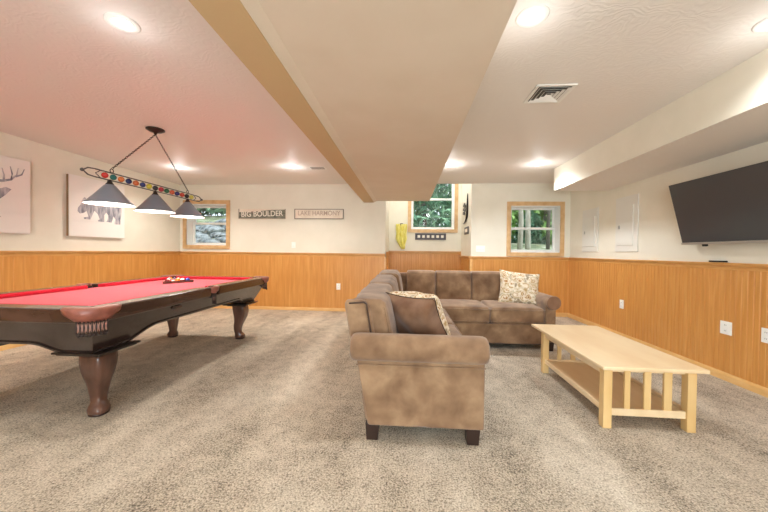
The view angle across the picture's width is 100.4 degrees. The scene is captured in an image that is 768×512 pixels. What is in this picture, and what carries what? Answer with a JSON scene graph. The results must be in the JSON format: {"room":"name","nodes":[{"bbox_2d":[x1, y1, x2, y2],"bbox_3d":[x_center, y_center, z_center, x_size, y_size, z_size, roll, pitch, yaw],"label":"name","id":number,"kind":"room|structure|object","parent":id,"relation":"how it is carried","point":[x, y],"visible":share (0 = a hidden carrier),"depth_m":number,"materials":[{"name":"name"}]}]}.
{"room":"basement recreation room","nodes":[
{"label":"basement recreation room","id":0,"kind":"room"},
{"bbox_2d":[0,132,179,250],"bbox_3d":[-4.654,-0.252,2.241,0.200,2.740,9.410,1,1,4],"label":"wall","id":1,"kind":"structure","parent":0,"point":[49,166],"depth_m":4.40,"materials":[{"name":"paint"}]},
{"bbox_2d":[0,344,27,350],"bbox_3d":[-4.557,1.089,2.211,0.030,0.060,8.930,1,1,4],"label":"baseboard","id":2,"kind":"structure","parent":1,"relation":"attached to","point":[8,346],"depth_m":3.79,"materials":[{"name":"brown wood"}]},
{"bbox_2d":[0,155,29,233],"bbox_3d":[-4.431,-0.712,3.530,0.048,0.890,0.865,1,1,4],"label":"print","id":3,"kind":"object","parent":1,"relation":"attached to","point":[14,173],"visible":1,"depth_m":3.80,"materials":[{"name":"white"}]},
{"bbox_2d":[0,255,179,291],"bbox_3d":[-4.553,0.540,2.204,0.002,1.080,8.930,1,1,4],"label":"wainscot","id":4,"kind":"structure","parent":1,"relation":"attached to","point":[17,273],"depth_m":4.56,"materials":[{"name":"brown wood"}]},
{"bbox_2d":[0,251,180,256],"bbox_3d":[-4.536,-0.009,2.196,0.047,0.067,8.930,1,1,4],"label":"trim","id":5,"kind":"structure","parent":1,"relation":"attached to","point":[2,253],"depth_m":4.61,"materials":[{"name":"brown wood"}]},
{"bbox_2d":[66,173,124,238],"bbox_3d":[-4.336,-0.713,4.850,0.048,0.860,0.870,1,1,4],"label":"print","id":6,"kind":"object","parent":1,"relation":"attached to","point":[82,219],"visible":0.86,"depth_m":4.69,"materials":[{"name":"white"}]},
{"bbox_2d":[180,184,386,256],"bbox_3d":[-2.092,-0.581,6.630,4.275,3.340,0.280,1,1,4],"label":"wall","id":7,"kind":"structure","parent":0,"point":[362,229],"depth_m":6.46,"materials":[{"name":"paint"}]},
{"bbox_2d":[183,200,229,248],"bbox_3d":[-3.652,-0.649,6.709,1.010,1.008,0.255,1,1,4],"label":"window","id":8,"kind":"structure","parent":7,"relation":"in","point":[189,224],"depth_m":6.62,"materials":[{"name":"brown wood"}]},
{"bbox_2d":[238,209,285,218],"bbox_3d":[-2.476,-0.856,6.500,0.980,0.200,0.028,1,1,4],"label":"wall sign","id":9,"kind":"object","parent":7,"relation":"attached to","point":[243,213],"visible":1,"depth_m":6.49,"materials":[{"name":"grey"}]},
{"bbox_2d":[213,305,345,311],"bbox_3d":[-2.122,1.061,6.497,4.275,0.060,0.030,1,1,4],"label":"baseboard","id":10,"kind":"structure","parent":7,"relation":"attached to","point":[220,306],"depth_m":6.47,"materials":[{"name":"brown wood"}]},
{"bbox_2d":[180,255,383,307],"bbox_3d":[-2.115,0.511,6.492,4.275,1.080,0.002,1,1,4],"label":"wainscot","id":11,"kind":"structure","parent":7,"relation":"attached to","point":[294,281],"depth_m":6.46,"materials":[{"name":"brown wood"}]},
{"bbox_2d":[180,251,384,256],"bbox_3d":[-2.110,-0.037,6.474,4.275,0.067,0.047,1,1,4],"label":"trim","id":12,"kind":"structure","parent":7,"relation":"attached to","point":[181,252],"depth_m":6.47,"materials":[{"name":"brown wood"}]},
{"bbox_2d":[294,209,343,218],"bbox_3d":[-1.304,-0.842,6.415,1.000,0.200,0.030,1,1,4],"label":"wall sign","id":13,"kind":"object","parent":7,"relation":"attached to","point":[298,213],"visible":1,"depth_m":6.41,"materials":[{"name":"brown"}]},
{"bbox_2d":[0,308,767,511],"bbox_3d":[-0.641,1.259,2.568,8.195,0.200,10.600,1,1,4],"label":"floor","id":14,"kind":"structure","parent":0,"point":[203,418],"depth_m":2.06,"materials":[{"name":"carpet"}]},
{"bbox_2d":[0,275,268,416],"bbox_3d":[-2.485,0.715,3.361,1.561,0.826,2.731,1,1,3],"label":"pool table","id":15,"kind":"object","parent":14,"relation":"on","point":[91,322],"visible":0.96,"depth_m":2.37,"materials":[{"name":"brown wood"}]},
{"bbox_2d":[0,303,87,305],"bbox_3d":[-2.546,0.346,2.188,1.120,0.043,0.050,1,1,3],"label":"cushion","id":16,"kind":"object","parent":15,"relation":"on","point":[0,303],"depth_m":2.15,"materials":[{"name":"red fabric"}]},
{"bbox_2d":[0,285,87,298],"bbox_3d":[-3.099,0.332,2.784,0.050,0.043,1.080,1,1,3],"label":"cushion","id":17,"kind":"object","parent":15,"relation":"on","point":[81,287],"depth_m":2.88,"materials":[{"name":"red fabric"}]},
{"bbox_2d":[98,276,171,286],"bbox_3d":[-3.031,0.317,3.992,0.050,0.043,1.080,1,1,3],"label":"cushion","id":18,"kind":"object","parent":15,"relation":"on","point":[117,283],"depth_m":3.85,"materials":[{"name":"red fabric"}]},
{"bbox_2d":[98,288,192,304],"bbox_3d":[-1.931,0.346,2.719,0.050,0.043,1.080,1,1,3],"label":"cushion","id":19,"kind":"object","parent":15,"relation":"on","point":[191,288],"depth_m":2.57,"materials":[{"name":"red fabric"}]},
{"bbox_2d":[163,280,193,283],"bbox_3d":[-2.627,0.319,3.954,0.358,0.030,0.319,1,1,4],"label":"ball rack","id":20,"kind":"object","parent":15,"relation":"on","point":[181,281],"visible":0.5,"depth_m":3.94,"materials":[{"name":"brown wood"}]},
{"bbox_2d":[176,276,252,279],"bbox_3d":[-2.415,0.317,4.524,1.120,0.043,0.050,1,1,3],"label":"cushion","id":21,"kind":"object","parent":15,"relation":"on","point":[190,277],"depth_m":4.50,"materials":[{"name":"red fabric"}]},
{"bbox_2d":[345,269,560,445],"bbox_3d":[0.977,0.694,3.446,2.312,0.944,3.144,1,1,4],"label":"sectional sofa","id":22,"kind":"object","parent":14,"relation":"on","point":[407,380],"visible":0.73,"depth_m":2.02,"materials":[{"name":"brown fabric"}]},
{"bbox_2d":[355,283,397,332],"bbox_3d":[-0.045,0.489,2.641,0.332,0.443,0.950,1,1,4],"label":"cushion","id":23,"kind":"object","parent":22,"relation":"on","point":[380,309],"depth_m":2.19,"materials":[{"name":"brown fabric"}]},
{"bbox_2d":[370,274,398,291],"bbox_3d":[0.022,0.467,3.589,0.335,0.462,0.950,1,1,4],"label":"cushion","id":24,"kind":"object","parent":22,"relation":"on","point":[391,279],"depth_m":3.48,"materials":[{"name":"brown fabric"}]},
{"bbox_2d":[379,269,402,290],"bbox_3d":[0.103,0.439,4.410,0.348,0.479,0.686,1,1,4],"label":"cushion","id":25,"kind":"object","parent":22,"relation":"on","point":[395,273],"depth_m":4.17,"materials":[{"name":"brown fabric"}]},
{"bbox_2d":[386,291,450,334],"bbox_3d":[0.267,0.481,2.473,0.462,0.412,0.384,1,1,42],"label":"throw pillow","id":26,"kind":"object","parent":22,"relation":"on","point":[415,312],"visible":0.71,"depth_m":2.32,"materials":[{"name":"brown fabric"}]},
{"bbox_2d":[407,270,435,294],"bbox_3d":[0.556,0.438,4.832,0.430,0.446,0.315,1,1,4],"label":"cushion","id":27,"kind":"object","parent":22,"relation":"on","point":[423,281],"depth_m":4.71,"materials":[{"name":"brown fabric"}]},
{"bbox_2d":[443,309,453,324],"bbox_3d":[0.414,0.738,3.559,0.619,0.246,0.944,1,1,4],"label":"seat cushion","id":28,"kind":"object","parent":22,"relation":"on","point":[447,316],"depth_m":3.31,"materials":[{"name":"brown fabric"}]},
{"bbox_2d":[435,270,471,299],"bbox_3d":[1.030,0.444,4.798,0.520,0.446,0.315,1,1,4],"label":"cushion","id":29,"kind":"object","parent":22,"relation":"on","point":[449,284],"depth_m":4.67,"materials":[{"name":"brown fabric"}]},
{"bbox_2d":[448,324,460,334],"bbox_3d":[0.347,0.750,2.621,0.619,0.246,0.944,1,1,4],"label":"seat cushion","id":30,"kind":"object","parent":22,"relation":"on","point":[453,331],"depth_m":2.79,"materials":[{"name":"brown fabric"}]},
{"bbox_2d":[439,299,489,322],"bbox_3d":[1.013,0.735,4.330,0.684,0.246,0.679,1,1,4],"label":"seat cushion","id":31,"kind":"object","parent":22,"relation":"on","point":[459,310],"depth_m":4.00,"materials":[{"name":"brown fabric"}]},
{"bbox_2d":[470,271,499,300],"bbox_3d":[1.549,0.450,4.761,0.520,0.446,0.315,1,1,4],"label":"cushion","id":32,"kind":"object","parent":22,"relation":"on","point":[484,285],"depth_m":4.64,"materials":[{"name":"brown fabric"}]},
{"bbox_2d":[480,300,544,324],"bbox_3d":[1.681,0.743,4.282,0.664,0.246,0.679,1,1,4],"label":"seat cushion","id":33,"kind":"object","parent":22,"relation":"on","point":[499,313],"depth_m":3.96,"materials":[{"name":"brown fabric"}]},
{"bbox_2d":[498,269,539,305],"bbox_3d":[1.859,0.449,4.404,0.584,0.508,0.330,1,1,14],"label":"throw pillow","id":34,"kind":"object","parent":22,"relation":"on","point":[515,287],"visible":0.77,"depth_m":4.34,"materials":[{"name":"fabric"}]},
{"bbox_2d":[531,324,709,432],"bbox_3d":[1.859,0.963,2.771,0.670,0.445,1.290,1,1,5],"label":"coffee table","id":35,"kind":"object","parent":14,"relation":"on","point":[602,373],"visible":1,"depth_m":2.35,"materials":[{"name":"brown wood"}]},
{"bbox_2d":[550,361,680,409],"bbox_3d":[1.853,1.072,2.710,0.516,0.017,0.985,1,1,5],"label":"shelf","id":36,"kind":"object","parent":35,"relation":"attached to","point":[583,375],"depth_m":2.64,"materials":[{"name":"brown wood"}]},
{"bbox_2d":[0,0,767,184],"bbox_3d":[-0.663,-1.471,1.799,8.195,0.200,9.130,1,1,4],"label":"ceiling","id":37,"kind":"structure","parent":0,"point":[72,81],"depth_m":2.56,"materials":[{"name":"white paint"}]},
{"bbox_2d":[103,12,140,33],"bbox_3d":[-1.551,-1.380,1.899,0.176,0.010,0.176,1,1,4],"label":"recessed light","id":38,"kind":"object","parent":37,"relation":"in","point":[123,23],"visible":1,"depth_m":1.89,"materials":[{"name":"white plastic"}]},
{"bbox_2d":[80,126,204,218],"bbox_3d":[-2.559,-0.956,3.581,0.386,0.921,1.650,1,1,4],"label":"lamp","id":39,"kind":"object","parent":37,"relation":"hanging from","point":[109,195],"visible":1,"depth_m":3.44,"materials":[{"name":"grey metal"}]},
{"bbox_2d":[189,0,373,202],"bbox_3d":[-0.616,-1.190,1.900,0.200,0.365,8.930,1,1,4],"label":"ceiling beam","id":40,"kind":"structure","parent":37,"relation":"attached to","point":[229,19],"depth_m":1.73,"materials":[{"name":"brown paint"}]},
{"bbox_2d":[240,0,375,201],"bbox_3d":[-0.491,-1.046,1.892,0.055,0.070,8.930,1,1,4],"label":"trim","id":41,"kind":"structure","parent":40,"relation":"attached to","point":[253,7],"depth_m":1.76,"materials":[{"name":"paint"}]},
{"bbox_2d":[286,165,296,168],"bbox_3d":[-1.472,-1.421,5.101,0.176,0.010,0.176,1,1,4],"label":"recessed light","id":42,"kind":"object","parent":37,"relation":"in","point":[287,166],"visible":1,"depth_m":5.07,"materials":[{"name":"white plastic"}]},
{"bbox_2d":[309,166,325,169],"bbox_3d":[-1.067,-1.415,5.153,0.260,0.008,0.160,1,1,4],"label":"ceiling vent","id":43,"kind":"object","parent":37,"relation":"in","point":[321,167],"visible":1,"depth_m":5.16,"materials":[{"name":"white plastic"}]},
{"bbox_2d":[445,163,456,166],"bbox_3d":[1.018,-1.389,4.873,0.176,0.010,0.176,1,1,4],"label":"recessed light","id":44,"kind":"object","parent":37,"relation":"in","point":[447,164],"visible":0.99,"depth_m":4.85,"materials":[{"name":"white plastic"}]},
{"bbox_2d":[516,4,549,27],"bbox_3d":[0.838,-1.351,1.808,0.176,0.010,0.176,1,1,4],"label":"recessed light","id":45,"kind":"object","parent":37,"relation":"in","point":[534,15],"visible":1,"depth_m":1.80,"materials":[{"name":"white plastic"}]},
{"bbox_2d":[532,162,544,165],"bbox_3d":[2.304,-1.373,4.771,0.176,0.010,0.176,1,1,4],"label":"recessed light","id":46,"kind":"object","parent":37,"relation":"in","point":[536,163],"visible":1,"depth_m":4.74,"materials":[{"name":"white plastic"}]},
{"bbox_2d":[523,84,577,103],"bbox_3d":[1.382,-1.353,2.682,0.314,0.014,0.310,1,1,4],"label":"ceiling vent","id":47,"kind":"object","parent":37,"relation":"in","point":[546,93],"visible":1,"depth_m":2.66,"materials":[{"name":"white plastic"}]},
{"bbox_2d":[751,17,767,32],"bbox_3d":[2.233,-1.336,1.829,0.176,0.010,0.176,1,1,4],"label":"recessed light","id":48,"kind":"object","parent":37,"relation":"in","point":[762,26],"visible":1,"depth_m":1.87,"materials":[{"name":"white plastic"}]},
{"bbox_2d":[258,0,516,200],"bbox_3d":[0.050,-1.196,1.852,1.045,0.335,8.930,1,1,4],"label":"ceiling","id":49,"kind":"structure","parent":0,"point":[398,82],"depth_m":1.76,"materials":[{"name":"paint"}]},
{"bbox_2d":[386,201,388,251],"bbox_3d":[-0.017,-0.643,7.067,0.200,3.500,0.890,1,1,4],"label":"wall","id":50,"kind":"structure","parent":0,"point":[387,222],"depth_m":7.01,"materials":[{"name":"paint"}]},
{"bbox_2d":[386,252,388,268],"bbox_3d":[0.072,0.490,6.934,0.004,1.160,1.170,1,1,4],"label":"wainscot","id":51,"kind":"structure","parent":50,"relation":"attached to","point":[387,253],"depth_m":6.89,"materials":[{"name":"brown wood"}]},
{"bbox_2d":[389,184,461,251],"bbox_3d":[0.955,-0.638,7.544,2.070,3.500,0.200,1,1,4],"label":"wall","id":52,"kind":"structure","parent":0,"point":[398,210],"depth_m":7.47,"materials":[{"name":"paint"}]},
{"bbox_2d":[396,223,406,248],"bbox_3d":[0.405,-0.463,7.457,0.269,0.600,0.057,1,1,4],"label":"hanging cloth","id":53,"kind":"object","parent":52,"relation":"hanging from","point":[401,229],"visible":1,"depth_m":7.45,"materials":[{"name":"yellow fabric"}]},
{"bbox_2d":[389,254,460,271],"bbox_3d":[0.934,0.493,7.447,1.670,1.160,0.004,1,1,4],"label":"wainscot","id":54,"kind":"structure","parent":52,"relation":"attached to","point":[400,262],"depth_m":7.44,"materials":[{"name":"brown wood"}]},
{"bbox_2d":[389,251,460,253],"bbox_3d":[0.940,-0.080,7.428,1.670,0.067,0.047,1,1,4],"label":"trim","id":55,"kind":"structure","parent":52,"relation":"attached to","point":[390,252],"depth_m":7.42,"materials":[{"name":"brown wood"}]},
{"bbox_2d":[415,233,445,239],"bbox_3d":[1.079,-0.450,7.424,0.710,0.150,0.025,1,1,4],"label":"wall plaque","id":56,"kind":"object","parent":52,"relation":"attached to","point":[418,236],"visible":1,"depth_m":7.42,"materials":[{"name":"grey wood"}]},
{"bbox_2d":[408,184,457,232],"bbox_3d":[1.139,-1.313,7.480,1.150,1.543,0.155,1,1,4],"label":"window","id":57,"kind":"structure","parent":52,"relation":"in","point":[454,211],"depth_m":7.44,"materials":[{"name":"brown wood"}]},
{"bbox_2d":[461,184,468,255],"bbox_3d":[1.848,-0.620,6.933,0.200,3.500,0.890,1,1,4],"label":"wall","id":58,"kind":"structure","parent":0,"point":[465,187],"depth_m":6.97,"materials":[{"name":"paint"}]},
{"bbox_2d":[460,259,469,270],"bbox_3d":[1.713,0.550,6.817,0.004,1.080,1.170,1,1,4],"label":"wainscot","id":59,"kind":"structure","parent":58,"relation":"attached to","point":[464,263],"depth_m":6.82,"materials":[{"name":"brown wood"}]},
{"bbox_2d":[463,193,467,223],"bbox_3d":[1.721,-0.985,6.778,0.042,0.590,0.510,1,1,4],"label":"metal wall art","id":60,"kind":"object","parent":58,"relation":"attached to","point":[464,205],"visible":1,"depth_m":6.58,"materials":[{"name":"brown metal"}]},
{"bbox_2d":[460,256,470,259],"bbox_3d":[1.708,0.032,6.811,0.047,0.067,1.170,1,1,4],"label":"trim","id":61,"kind":"structure","parent":58,"relation":"attached to","point":[461,257],"depth_m":6.56,"materials":[{"name":"brown wood"}]},
{"bbox_2d":[464,226,468,234],"bbox_3d":[1.716,-0.528,6.668,0.024,0.150,0.400,1,1,4],"label":"wall sign","id":62,"kind":"object","parent":58,"relation":"attached to","point":[466,229],"visible":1,"depth_m":6.59,"materials":[{"name":"grey metal"}]},
{"bbox_2d":[468,183,570,256],"bbox_3d":[2.628,-0.523,6.292,1.850,3.340,0.280,1,1,4],"label":"wall","id":63,"kind":"structure","parent":0,"point":[487,202],"depth_m":6.18,"materials":[{"name":"paint"}]},
{"bbox_2d":[469,259,471,271],"bbox_3d":[1.685,0.603,6.228,0.045,1.070,0.050,1,1,4],"label":"trim","id":64,"kind":"structure","parent":63,"relation":"attached to","point":[470,263],"depth_m":6.20,"materials":[{"name":"brown wood"}]},
{"bbox_2d":[476,246,484,251],"bbox_3d":[1.870,-0.140,6.204,0.170,0.120,0.013,1,1,4],"label":"wall switch","id":65,"kind":"object","parent":63,"relation":"attached to","point":[478,248],"visible":1,"depth_m":6.20,"materials":[{"name":"white plastic"}]},
{"bbox_2d":[471,256,568,260],"bbox_3d":[2.610,0.051,6.136,1.850,0.067,0.047,1,1,4],"label":"trim","id":66,"kind":"structure","parent":63,"relation":"attached to","point":[472,257],"depth_m":6.12,"materials":[{"name":"brown wood"}]},
{"bbox_2d":[472,260,568,312],"bbox_3d":[2.605,0.569,6.155,1.850,1.080,0.004,1,1,4],"label":"wainscot","id":67,"kind":"structure","parent":63,"relation":"attached to","point":[554,275],"depth_m":6.12,"materials":[{"name":"brown wood"}]},
{"bbox_2d":[506,202,564,256],"bbox_3d":[2.905,-0.516,6.240,1.070,1.053,0.255,1,1,4],"label":"window","id":68,"kind":"structure","parent":63,"relation":"in","point":[558,232],"depth_m":6.14,"materials":[{"name":"brown wood"}]},
{"bbox_2d":[556,313,567,316],"bbox_3d":[2.599,1.111,6.159,1.850,0.075,0.030,1,1,4],"label":"baseboard","id":69,"kind":"structure","parent":63,"relation":"attached to","point":[557,314],"depth_m":6.09,"materials":[{"name":"brown wood"}]},
{"bbox_2d":[554,48,767,190],"bbox_3d":[2.796,-1.148,1.109,0.790,0.350,7.840,1,1,4],"label":"ceiling beam","id":70,"kind":"structure","parent":0,"point":[728,113],"depth_m":2.86,"materials":[{"name":"white paint"}]},
{"bbox_2d":[570,141,767,263],"bbox_3d":[3.320,-0.154,1.670,0.200,2.740,9.410,1,1,4],"label":"wall","id":71,"kind":"structure","parent":0,"point":[659,238],"depth_m":3.92,"materials":[{"name":"paint"}]},
{"bbox_2d":[582,207,598,251],"bbox_3d":[3.475,-0.431,5.410,0.032,0.720,0.460,1,1,4],"label":"breaker panel","id":72,"kind":"object","parent":71,"relation":"attached to","point":[590,225],"visible":1,"depth_m":5.37,"materials":[{"name":"white paint"}]},
{"bbox_2d":[615,193,638,251],"bbox_3d":[3.411,-0.450,4.512,0.032,0.780,0.460,1,1,4],"label":"breaker panel","id":73,"kind":"object","parent":71,"relation":"attached to","point":[627,208],"visible":1,"depth_m":4.47,"materials":[{"name":"white paint"}]},
{"bbox_2d":[568,261,767,387],"bbox_3d":[3.197,0.635,1.648,0.006,1.080,8.930,1,1,4],"label":"wainscot","id":74,"kind":"structure","parent":71,"relation":"attached to","point":[677,310],"depth_m":3.53,"materials":[{"name":"brown wood"}]},
{"bbox_2d":[620,299,623,308],"bbox_3d":[3.397,0.689,4.577,0.011,0.125,0.080,1,1,4],"label":"wall outlet","id":75,"kind":"object","parent":74,"relation":"attached to","point":[621,301],"visible":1,"depth_m":4.56,"materials":[{"name":"white plastic"}]},
{"bbox_2d":[720,320,731,335],"bbox_3d":[3.290,0.692,3.081,0.011,0.125,0.110,1,1,4],"label":"wall outlet","id":76,"kind":"object","parent":74,"relation":"attached to","point":[725,327],"visible":1,"depth_m":3.07,"materials":[{"name":"white plastic"}]},
{"bbox_2d":[761,328,767,342],"bbox_3d":[3.265,0.681,2.732,0.011,0.125,0.080,1,1,4],"label":"wall outlet","id":77,"kind":"object","parent":74,"relation":"attached to","point":[764,331],"visible":1,"depth_m":2.75,"materials":[{"name":"white plastic"}]},
{"bbox_2d":[568,313,767,397],"bbox_3d":[3.187,1.177,1.655,0.030,0.075,8.930,1,1,4],"label":"baseboard","id":78,"kind":"structure","parent":71,"relation":"attached to","point":[740,382],"depth_m":3.20,"materials":[{"name":"brown wood"}]},
{"bbox_2d":[569,257,767,271],"bbox_3d":[3.191,0.116,1.642,0.047,0.067,8.930,1,1,4],"label":"trim","id":79,"kind":"structure","parent":71,"relation":"attached to","point":[707,265],"depth_m":3.51,"materials":[{"name":"brown wood"}]},
{"bbox_2d":[669,161,767,245],"bbox_3d":[3.182,-0.428,2.854,0.251,0.671,1.280,1,1,4],"label":"television","id":80,"kind":"object","parent":71,"relation":"attached to","point":[731,206],"visible":1,"depth_m":2.95,"materials":[{"name":"black plastic"}]},
{"label":"outside","id":81,"kind":"structure","parent":0,"visible":0},
{"bbox_2d":[197,215,551,249],"bbox_3d":[1.710,-1.933,23.526,48.000,3.608,34.000,1,1,4],"label":"ground","id":82,"kind":"structure","parent":81,"point":[537,246],"depth_m":11.71,"materials":[{"name":"grey stone"}]},
{"bbox_2d":[196,232,208,237],"bbox_3d":[-5.639,-0.556,9.632,0.780,0.366,0.567,1,1,4],"label":"boulder","id":83,"kind":"object","parent":82,"relation":"on","point":[198,234],"visible":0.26,"depth_m":9.48,"materials":[{"name":"grey stone"}]},
{"bbox_2d":[198,235,211,238],"bbox_3d":[-5.315,-0.506,9.437,0.441,0.220,0.369,1,1,4],"label":"boulder","id":84,"kind":"object","parent":82,"relation":"on","point":[201,236],"visible":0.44,"depth_m":9.34,"materials":[{"name":"grey stone"}]},
{"bbox_2d":[199,239,219,242],"bbox_3d":[-4.581,-0.308,8.480,0.626,0.314,0.479,1,1,4],"label":"boulder","id":85,"kind":"object","parent":82,"relation":"on","point":[204,240],"visible":0.43,"depth_m":8.29,"materials":[{"name":"grey stone"}]},
{"bbox_2d":[199,225,219,232],"bbox_3d":[-5.941,-0.888,10.995,0.931,0.418,0.611,1,1,4],"label":"boulder","id":86,"kind":"object","parent":82,"relation":"on","point":[201,227],"visible":0.2,"depth_m":10.77,"materials":[{"name":"grey stone"}]},
{"bbox_2d":[199,208,222,214],"bbox_3d":[-7.782,-5.210,16.690,4.283,6.283,4.178,1,1,4],"label":"evergreen tree","id":87,"kind":"object","parent":82,"relation":"on","point":[199,208],"visible":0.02,"depth_m":16.92,"materials":[{"name":"green plant"}]},
{"bbox_2d":[197,208,225,215],"bbox_3d":[-9.429,-5.071,16.191,4.321,6.309,4.289,1,1,4],"label":"evergreen tree","id":88,"kind":"object","parent":82,"relation":"on","point":[208,210],"visible":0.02,"depth_m":16.02,"materials":[{"name":"green plant"}]},
{"bbox_2d":[201,226,225,233],"bbox_3d":[-5.709,-0.823,10.668,0.844,0.394,0.622,1,1,4],"label":"boulder","id":89,"kind":"object","parent":82,"relation":"on","point":[210,229],"visible":0.54,"depth_m":10.46,"materials":[{"name":"grey stone"}]},
{"bbox_2d":[208,232,221,237],"bbox_3d":[-5.062,-0.606,9.760,0.492,0.274,0.458,0,1,-38],"label":"boulder","id":90,"kind":"object","parent":82,"relation":"on","point":[212,235],"visible":0.39,"depth_m":9.61,"materials":[{"name":"grey stone"}]},
{"bbox_2d":[215,218,225,226],"bbox_3d":[-6.086,-1.240,12.355,0.872,0.445,0.708,0,1,-17],"label":"boulder","id":91,"kind":"object","parent":82,"relation":"on","point":[223,220],"visible":0.23,"depth_m":12.07,"materials":[{"name":"grey stone"}]},
{"bbox_2d":[215,232,225,238],"bbox_3d":[-4.721,-0.557,9.477,0.613,0.286,0.447,1,1,4],"label":"boulder","id":92,"kind":"object","parent":82,"relation":"on","point":[220,234],"visible":0.31,"depth_m":9.32,"materials":[{"name":"grey stone"}]},
{"bbox_2d":[217,236,225,242],"bbox_3d":[-4.249,-0.391,8.701,0.567,0.320,0.584,0,1,-34],"label":"boulder","id":93,"kind":"object","parent":82,"relation":"on","point":[222,239],"visible":0.19,"depth_m":8.50,"materials":[{"name":"grey stone"}]},
{"bbox_2d":[413,184,453,226],"bbox_3d":[1.251,-3.586,10.418,3.117,6.685,3.240,1,1,4],"label":"evergreen tree","id":94,"kind":"object","parent":82,"relation":"on","point":[421,216],"visible":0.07,"depth_m":9.65,"materials":[{"name":"green plant"}]},
{"bbox_2d":[416,184,451,226],"bbox_3d":[2.755,-4.259,12.110,3.634,7.688,3.555,0,1,-32],"label":"evergreen tree","id":95,"kind":"object","parent":82,"relation":"on","point":[446,207],"visible":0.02,"depth_m":11.20,"materials":[{"name":"green plant"}]},
{"bbox_2d":[511,210,517,238],"bbox_3d":[4.526,-1.326,12.870,1.583,1.901,1.638,1,1,4],"label":"shrub","id":96,"kind":"object","parent":82,"relation":"on","point":[513,222],"visible":0.04,"depth_m":12.49,"materials":[{"name":"green plant"}]},
{"bbox_2d":[517,210,523,249],"bbox_3d":[3.738,-2.568,8.719,1.330,5.004,1.455,1,1,18],"label":"birch tree","id":97,"kind":"object","parent":82,"relation":"on","point":[521,219],"visible":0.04,"depth_m":8.60,"materials":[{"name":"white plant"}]},
{"bbox_2d":[525,210,530,249],"bbox_3d":[4.540,-2.586,9.031,0.947,5.003,1.349,1,1,4],"label":"birch tree","id":98,"kind":"object","parent":82,"relation":"on","point":[527,212],"visible":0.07,"depth_m":9.25,"materials":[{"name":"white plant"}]},
{"bbox_2d":[511,210,545,243],"bbox_3d":[5.612,-1.114,12.227,1.596,1.592,1.527,1,1,4],"label":"shrub","id":99,"kind":"object","parent":82,"relation":"on","point":[535,218],"visible":0.35,"depth_m":11.96,"materials":[{"name":"green plant"}]},
{"bbox_2d":[515,210,551,222],"bbox_3d":[6.412,-3.472,12.737,4.208,6.170,4.212,1,1,4],"label":"leafy tree","id":100,"kind":"object","parent":82,"relation":"on","point":[543,215],"visible":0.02,"depth_m":12.66,"materials":[{"name":"green plant"}]},
{"bbox_2d":[541,214,551,243],"bbox_3d":[6.412,-0.907,11.381,1.608,1.414,1.654,1,1,4],"label":"shrub","id":101,"kind":"object","parent":82,"relation":"on","point":[543,234],"visible":0.09,"depth_m":11.42,"materials":[{"name":"green plant"}]},
{"bbox_2d":[546,210,550,248],"bbox_3d":[4.988,-2.599,9.865,1.615,5.001,1.543,1,1,-11],"label":"bare tree","id":102,"kind":"object","parent":82,"relation":"on","point":[548,211],"visible":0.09,"depth_m":9.82,"materials":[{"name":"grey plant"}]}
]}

